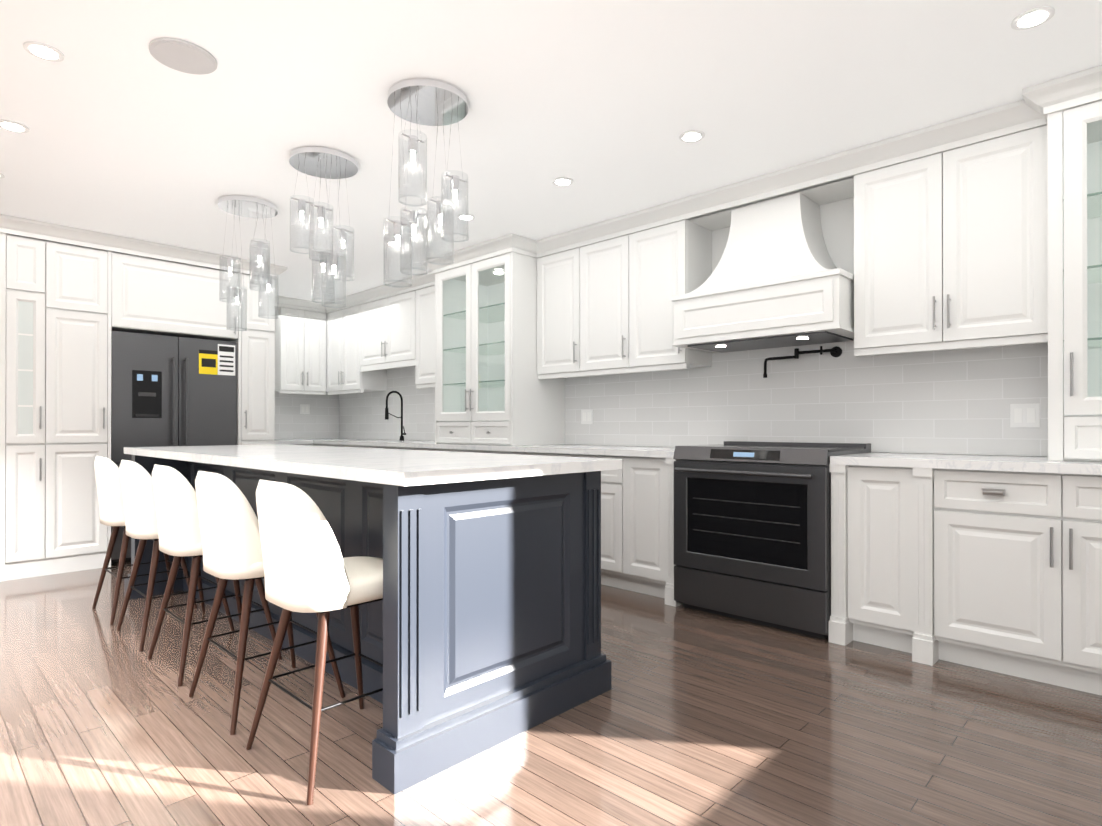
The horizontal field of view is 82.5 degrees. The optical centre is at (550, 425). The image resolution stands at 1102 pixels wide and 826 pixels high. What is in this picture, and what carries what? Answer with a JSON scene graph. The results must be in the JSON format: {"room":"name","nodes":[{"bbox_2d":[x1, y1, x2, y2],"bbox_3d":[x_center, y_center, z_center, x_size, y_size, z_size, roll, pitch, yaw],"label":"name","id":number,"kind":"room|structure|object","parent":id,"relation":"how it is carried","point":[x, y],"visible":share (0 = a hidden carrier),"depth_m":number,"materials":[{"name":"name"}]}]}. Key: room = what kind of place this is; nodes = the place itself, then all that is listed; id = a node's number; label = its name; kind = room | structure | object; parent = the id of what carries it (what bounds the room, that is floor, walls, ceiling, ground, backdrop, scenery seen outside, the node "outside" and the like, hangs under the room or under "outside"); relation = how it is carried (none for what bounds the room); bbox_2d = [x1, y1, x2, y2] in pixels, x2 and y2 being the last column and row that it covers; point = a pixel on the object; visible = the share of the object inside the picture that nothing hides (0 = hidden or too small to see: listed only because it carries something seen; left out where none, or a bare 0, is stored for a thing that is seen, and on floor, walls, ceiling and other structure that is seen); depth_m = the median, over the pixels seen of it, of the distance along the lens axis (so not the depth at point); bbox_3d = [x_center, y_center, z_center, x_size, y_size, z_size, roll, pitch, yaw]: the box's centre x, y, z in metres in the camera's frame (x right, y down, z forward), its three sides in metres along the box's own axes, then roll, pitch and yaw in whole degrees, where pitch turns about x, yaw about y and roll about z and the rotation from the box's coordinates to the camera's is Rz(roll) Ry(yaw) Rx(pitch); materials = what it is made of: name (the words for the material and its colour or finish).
{"room":"kitchen","nodes":[
{"label":"kitchen","id":0,"kind":"room"},
{"bbox_2d":[0,560,1101,825],"bbox_3d":[-2.424,1.095,1.892,8.740,0.060,8.500,0,0,44],"label":"floor","id":1,"kind":"structure","parent":0,"point":[696,718],"depth_m":2.14,"materials":[{"name":"brown wood"}]},
{"bbox_2d":[0,233,274,581],"bbox_3d":[-3.369,-0.120,5.156,0.690,2.390,1.936,0,0,44],"label":"tall cabinet","id":2,"kind":"object","parent":1,"relation":"on","point":[66,310],"visible":0.71,"depth_m":4.60,"materials":[{"name":"white wood"}]},
{"bbox_2d":[92,456,196,624],"bbox_3d":[-2.378,0.624,3.663,0.457,0.897,0.445,0,0,44],"label":"stool","id":3,"kind":"object","parent":1,"relation":"on","point":[109,490],"visible":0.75,"depth_m":3.45,"materials":[{"name":"beige fabric"}]},
{"bbox_2d":[111,331,236,561],"bbox_3d":[-3.229,0.170,5.295,0.698,1.770,0.900,0,0,44],"label":"fridge","id":4,"kind":"object","parent":1,"relation":"on","point":[166,391],"visible":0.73,"depth_m":5.04,"materials":[{"name":"grey metal"}]},
{"bbox_2d":[116,460,234,650],"bbox_3d":[-1.958,0.623,3.262,0.457,0.897,0.445,0,0,44],"label":"stool","id":5,"kind":"object","parent":1,"relation":"on","point":[141,524],"visible":0.75,"depth_m":3.05,"materials":[{"name":"beige fabric"}]},
{"bbox_2d":[147,464,281,686],"bbox_3d":[-1.540,0.621,2.861,0.457,0.897,0.445,0,0,44],"label":"stool","id":6,"kind":"object","parent":1,"relation":"on","point":[176,507],"visible":0.75,"depth_m":2.65,"materials":[{"name":"beige fabric"}]},
{"bbox_2d":[189,471,344,734],"bbox_3d":[-1.120,0.620,2.460,0.457,0.897,0.445,0,0,44],"label":"stool","id":7,"kind":"object","parent":1,"relation":"on","point":[230,534],"visible":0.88,"depth_m":2.25,"materials":[{"name":"beige fabric"}]},
{"bbox_2d":[246,479,382,804],"bbox_3d":[-0.701,0.619,2.059,0.457,0.897,0.445,0,0,44],"label":"stool","id":8,"kind":"object","parent":1,"relation":"on","point":[308,568],"visible":0.85,"depth_m":1.86,"materials":[{"name":"beige fabric"}]},
{"bbox_2d":[124,452,610,794],"bbox_3d":[-1.214,0.624,3.237,3.074,0.890,1.005,0,0,44],"label":"kitchen island","id":9,"kind":"object","parent":1,"relation":"on","point":[480,627],"depth_m":2.19,"materials":[{"name":"grey wood"}]},
{"bbox_2d":[124,444,621,487],"bbox_3d":[-1.207,0.159,3.246,3.160,0.040,1.015,0,0,44],"label":"island countertop","id":10,"kind":"structure","parent":9,"relation":"on","point":[413,468],"depth_m":2.42,"materials":[{"name":"white stone"}]},
{"bbox_2d":[274,438,682,606],"bbox_3d":[-1.185,0.618,5.526,5.300,0.915,1.332,0,0,44],"label":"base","id":11,"kind":"object","parent":1,"relation":"on","point":[637,522],"visible":0.12,"depth_m":4.00,"materials":[{"name":"white wood"}]},
{"bbox_2d":[385,391,405,440],"bbox_3d":[-1.612,-0.096,6.520,0.091,0.519,0.225,0,0,44],"label":"sink faucet","id":12,"kind":"object","parent":11,"relation":"on","point":[387,413],"visible":0.96,"depth_m":6.55,"materials":[{"name":"black metal"}]},
{"bbox_2d":[435,252,564,445],"bbox_3d":[-0.458,-0.578,5.316,0.989,1.474,0.634,0,0,44],"label":"cabinet","id":13,"kind":"object","parent":11,"relation":"on","point":[491,388],"visible":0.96,"depth_m":5.11,"materials":[{"name":"white wood"}]},
{"bbox_2d":[673,441,870,638],"bbox_3d":[1.246,0.587,3.602,0.874,0.965,0.747,0,0,44],"label":"range","id":14,"kind":"object","parent":1,"relation":"on","point":[752,531],"visible":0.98,"depth_m":3.34,"materials":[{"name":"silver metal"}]},
{"bbox_2d":[829,452,1101,695],"bbox_3d":[2.252,0.610,2.703,1.823,0.915,0.657,0,0,44],"label":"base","id":15,"kind":"object","parent":1,"relation":"on","point":[993,563],"visible":1,"depth_m":2.72,"materials":[{"name":"white wood"}]},
{"bbox_2d":[1047,101,1101,461],"bbox_3d":[2.610,-0.587,2.485,0.979,1.474,0.484,0,0,44],"label":"cabinet","id":16,"kind":"object","parent":15,"relation":"on","point":[1074,142],"visible":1,"depth_m":2.64,"materials":[{"name":"white wood"}]},
{"bbox_2d":[0,0,1101,301],"bbox_3d":[-2.424,-1.465,1.899,8.740,0.060,8.500,0,0,44],"label":"ceiling","id":17,"kind":"structure","parent":0,"point":[602,104],"depth_m":2.77,"materials":[{"name":"white paint"}]},
{"bbox_2d":[0,119,28,132],"bbox_3d":[-2.572,-1.426,3.003,0.124,0.008,0.124,0,0,44],"label":"recessed light","id":18,"kind":"object","parent":17,"relation":"in","point":[13,126],"visible":1,"depth_m":3.00,"materials":[{"name":"white"}]},
{"bbox_2d":[23,41,63,61],"bbox_3d":[-1.940,-1.428,2.405,0.124,0.008,0.124,0,0,44],"label":"recessed light","id":19,"kind":"object","parent":17,"relation":"in","point":[43,51],"visible":1,"depth_m":2.40,"materials":[{"name":"white"}]},
{"bbox_2d":[0,214,287,278],"bbox_3d":[-3.362,-1.369,5.152,0.750,0.107,2.093,0,0,44],"label":"crown molding","id":20,"kind":"structure","parent":17,"relation":"attached to","point":[30,228],"depth_m":4.78,"materials":[{"name":"white wood"}]},
{"bbox_2d":[149,38,216,74],"bbox_3d":[-1.424,-1.427,2.438,0.230,0.010,0.230,0,0,44],"label":"ceiling speaker","id":21,"kind":"object","parent":17,"relation":"attached to","point":[180,55],"visible":0.98,"depth_m":2.42,"materials":[{"name":"grey"}]},
{"bbox_2d":[218,195,278,330],"bbox_3d":[-1.962,-1.027,4.072,0.350,0.800,0.350,0,0,44],"label":"pendant light","id":22,"kind":"object","parent":17,"relation":"hanging from","point":[246,206],"visible":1,"depth_m":4.05,"materials":[{"name":"clear glass"}]},
{"bbox_2d":[289,146,357,307],"bbox_3d":[-1.226,-1.029,3.396,0.350,0.800,0.350,0,0,44],"label":"pendant light","id":23,"kind":"object","parent":17,"relation":"hanging from","point":[322,162],"visible":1,"depth_m":3.35,"materials":[{"name":"clear glass"}]},
{"bbox_2d":[386,241,395,245],"bbox_3d":[-1.232,-1.420,4.924,0.124,0.008,0.124,0,0,44],"label":"recessed light","id":24,"kind":"object","parent":17,"relation":"in","point":[391,243],"depth_m":4.90,"materials":[{"name":"white"}]},
{"bbox_2d":[383,78,468,287],"bbox_3d":[-0.540,-1.021,2.767,0.350,0.820,0.350,0,0,44],"label":"pendant light","id":25,"kind":"object","parent":17,"relation":"hanging from","point":[427,102],"visible":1,"depth_m":2.76,"materials":[{"name":"clear glass"}]},
{"bbox_2d":[457,214,474,220],"bbox_3d":[-0.581,-1.422,4.302,0.124,0.008,0.124,0,0,44],"label":"recessed light","id":26,"kind":"object","parent":17,"relation":"in","point":[471,217],"visible":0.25,"depth_m":4.29,"materials":[{"name":"white"}]},
{"bbox_2d":[552,177,572,185],"bbox_3d":[0.069,-1.424,3.680,0.124,0.008,0.124,0,0,44],"label":"recessed light","id":27,"kind":"object","parent":17,"relation":"in","point":[562,181],"visible":0.98,"depth_m":3.67,"materials":[{"name":"white plastic"}]},
{"bbox_2d":[679,130,704,142],"bbox_3d":[0.697,-1.426,3.107,0.124,0.008,0.124,0,0,44],"label":"recessed light","id":28,"kind":"object","parent":17,"relation":"in","point":[690,136],"visible":1,"depth_m":3.10,"materials":[{"name":"white"}]},
{"bbox_2d":[1011,6,1054,29],"bbox_3d":[1.693,-1.428,2.209,0.124,0.008,0.124,0,0,44],"label":"recessed light","id":29,"kind":"object","parent":17,"relation":"in","point":[1033,18],"visible":1,"depth_m":2.20,"materials":[{"name":"white plastic"}]},
{"bbox_2d":[340,197,1047,456],"bbox_3d":[0.480,-0.176,4.930,8.740,2.500,0.100,0,0,44],"label":"wall","id":30,"kind":"structure","parent":0,"point":[837,221],"depth_m":3.71,"materials":[{"name":"white paint"}]},
{"bbox_2d":[326,305,386,394],"bbox_3d":[-2.373,-0.832,7.329,1.095,0.955,0.374,0,0,44],"label":"wall cabinet","id":31,"kind":"object","parent":30,"relation":"attached to","point":[344,375],"visible":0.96,"depth_m":7.06,"materials":[{"name":"white wood"}]},
{"bbox_2d":[360,291,415,371],"bbox_3d":[-1.597,-0.946,6.587,1.047,0.730,0.374,0,0,44],"label":"wall cabinet","id":32,"kind":"object","parent":30,"relation":"attached to","point":[387,333],"visible":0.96,"depth_m":6.45,"materials":[{"name":"white wood"}]},
{"bbox_2d":[415,285,434,388],"bbox_3d":[-0.972,-0.836,5.989,0.677,0.955,0.374,0,0,44],"label":"wall cabinet","id":33,"kind":"object","parent":30,"relation":"attached to","point":[425,344],"visible":0.17,"depth_m":6.00,"materials":[{"name":"white wood"}]},
{"bbox_2d":[537,220,711,379],"bbox_3d":[0.478,-0.840,4.601,1.347,0.955,0.374,0,0,44],"label":"wall cabinet","id":34,"kind":"object","parent":30,"relation":"attached to","point":[606,307],"visible":0.85,"depth_m":4.40,"materials":[{"name":"white wood"}]},
{"bbox_2d":[275,65,1101,313],"bbox_3d":[-0.211,-1.371,4.599,7.996,0.107,1.331,0,0,44],"label":"crown molding","id":35,"kind":"structure","parent":30,"relation":"attached to","point":[825,180],"depth_m":3.55,"materials":[{"name":"white wood"}]},
{"bbox_2d":[339,340,1047,455],"bbox_3d":[-0.110,-0.258,5.419,7.009,0.833,0.010,0,0,44],"label":"backsplash","id":36,"kind":"structure","parent":30,"relation":"attached to","point":[956,401],"depth_m":3.83,"materials":[{"name":"tile"}]},
{"bbox_2d":[581,409,592,423],"bbox_3d":[0.287,-0.066,5.026,0.116,0.116,0.008,0,0,44],"label":"electrical outlet","id":37,"kind":"object","parent":36,"relation":"attached to","point":[586,416],"visible":1,"depth_m":5.02,"materials":[{"name":"white plastic"}]},
{"bbox_2d":[763,346,841,377],"bbox_3d":[1.506,-0.378,3.787,0.438,0.167,0.112,0,0,44],"label":"pot filler","id":38,"kind":"object","parent":36,"relation":"attached to","point":[835,351],"visible":1,"depth_m":3.76,"materials":[{"name":"black metal"}]},
{"bbox_2d":[1010,403,1039,426],"bbox_3d":[2.321,-0.047,3.079,0.116,0.116,0.008,0,0,44],"label":"electrical outlet","id":39,"kind":"object","parent":36,"relation":"attached to","point":[1024,415],"visible":1,"depth_m":3.08,"materials":[{"name":"white plastic"}]},
{"bbox_2d":[671,192,853,352],"bbox_3d":[1.285,-0.897,3.732,1.010,0.840,0.515,0,0,44],"label":"range hood","id":40,"kind":"object","parent":30,"relation":"attached to","point":[777,278],"visible":0.96,"depth_m":3.59,"materials":[{"name":"white wood"}]},
{"bbox_2d":[854,125,1047,355],"bbox_3d":[1.997,-0.844,3.148,0.817,0.955,0.374,0,0,44],"label":"wall cabinet","id":41,"kind":"object","parent":30,"relation":"attached to","point":[950,249],"visible":0.85,"depth_m":3.00,"materials":[{"name":"white wood"}]},
{"bbox_3d":[-3.174,-0.169,7.360,0.100,2.500,1.440,0,0,44],"label":"wall","id":42,"kind":"structure","parent":0,"visible":0},
{"bbox_2d":[274,307,325,394],"bbox_3d":[-2.925,-0.832,7.275,0.374,0.955,0.537,0,0,44],"label":"wall cabinet","id":43,"kind":"object","parent":42,"relation":"attached to","point":[300,351],"visible":0.98,"depth_m":7.14,"materials":[{"name":"white wood"}]},
{"bbox_2d":[275,391,338,438],"bbox_3d":[-3.103,-0.177,7.355,0.010,0.683,1.328,0,0,44],"label":"backsplash","id":44,"kind":"structure","parent":42,"relation":"attached to","point":[320,420],"depth_m":7.53,"materials":[{"name":"tile"}]},
{"bbox_2d":[300,404,309,413],"bbox_3d":[-2.941,-0.189,7.511,0.008,0.116,0.116,0,0,44],"label":"electrical outlet","id":45,"kind":"object","parent":44,"relation":"attached to","point":[304,408],"visible":1,"depth_m":7.50,"materials":[{"name":"white plastic"}]}
]}

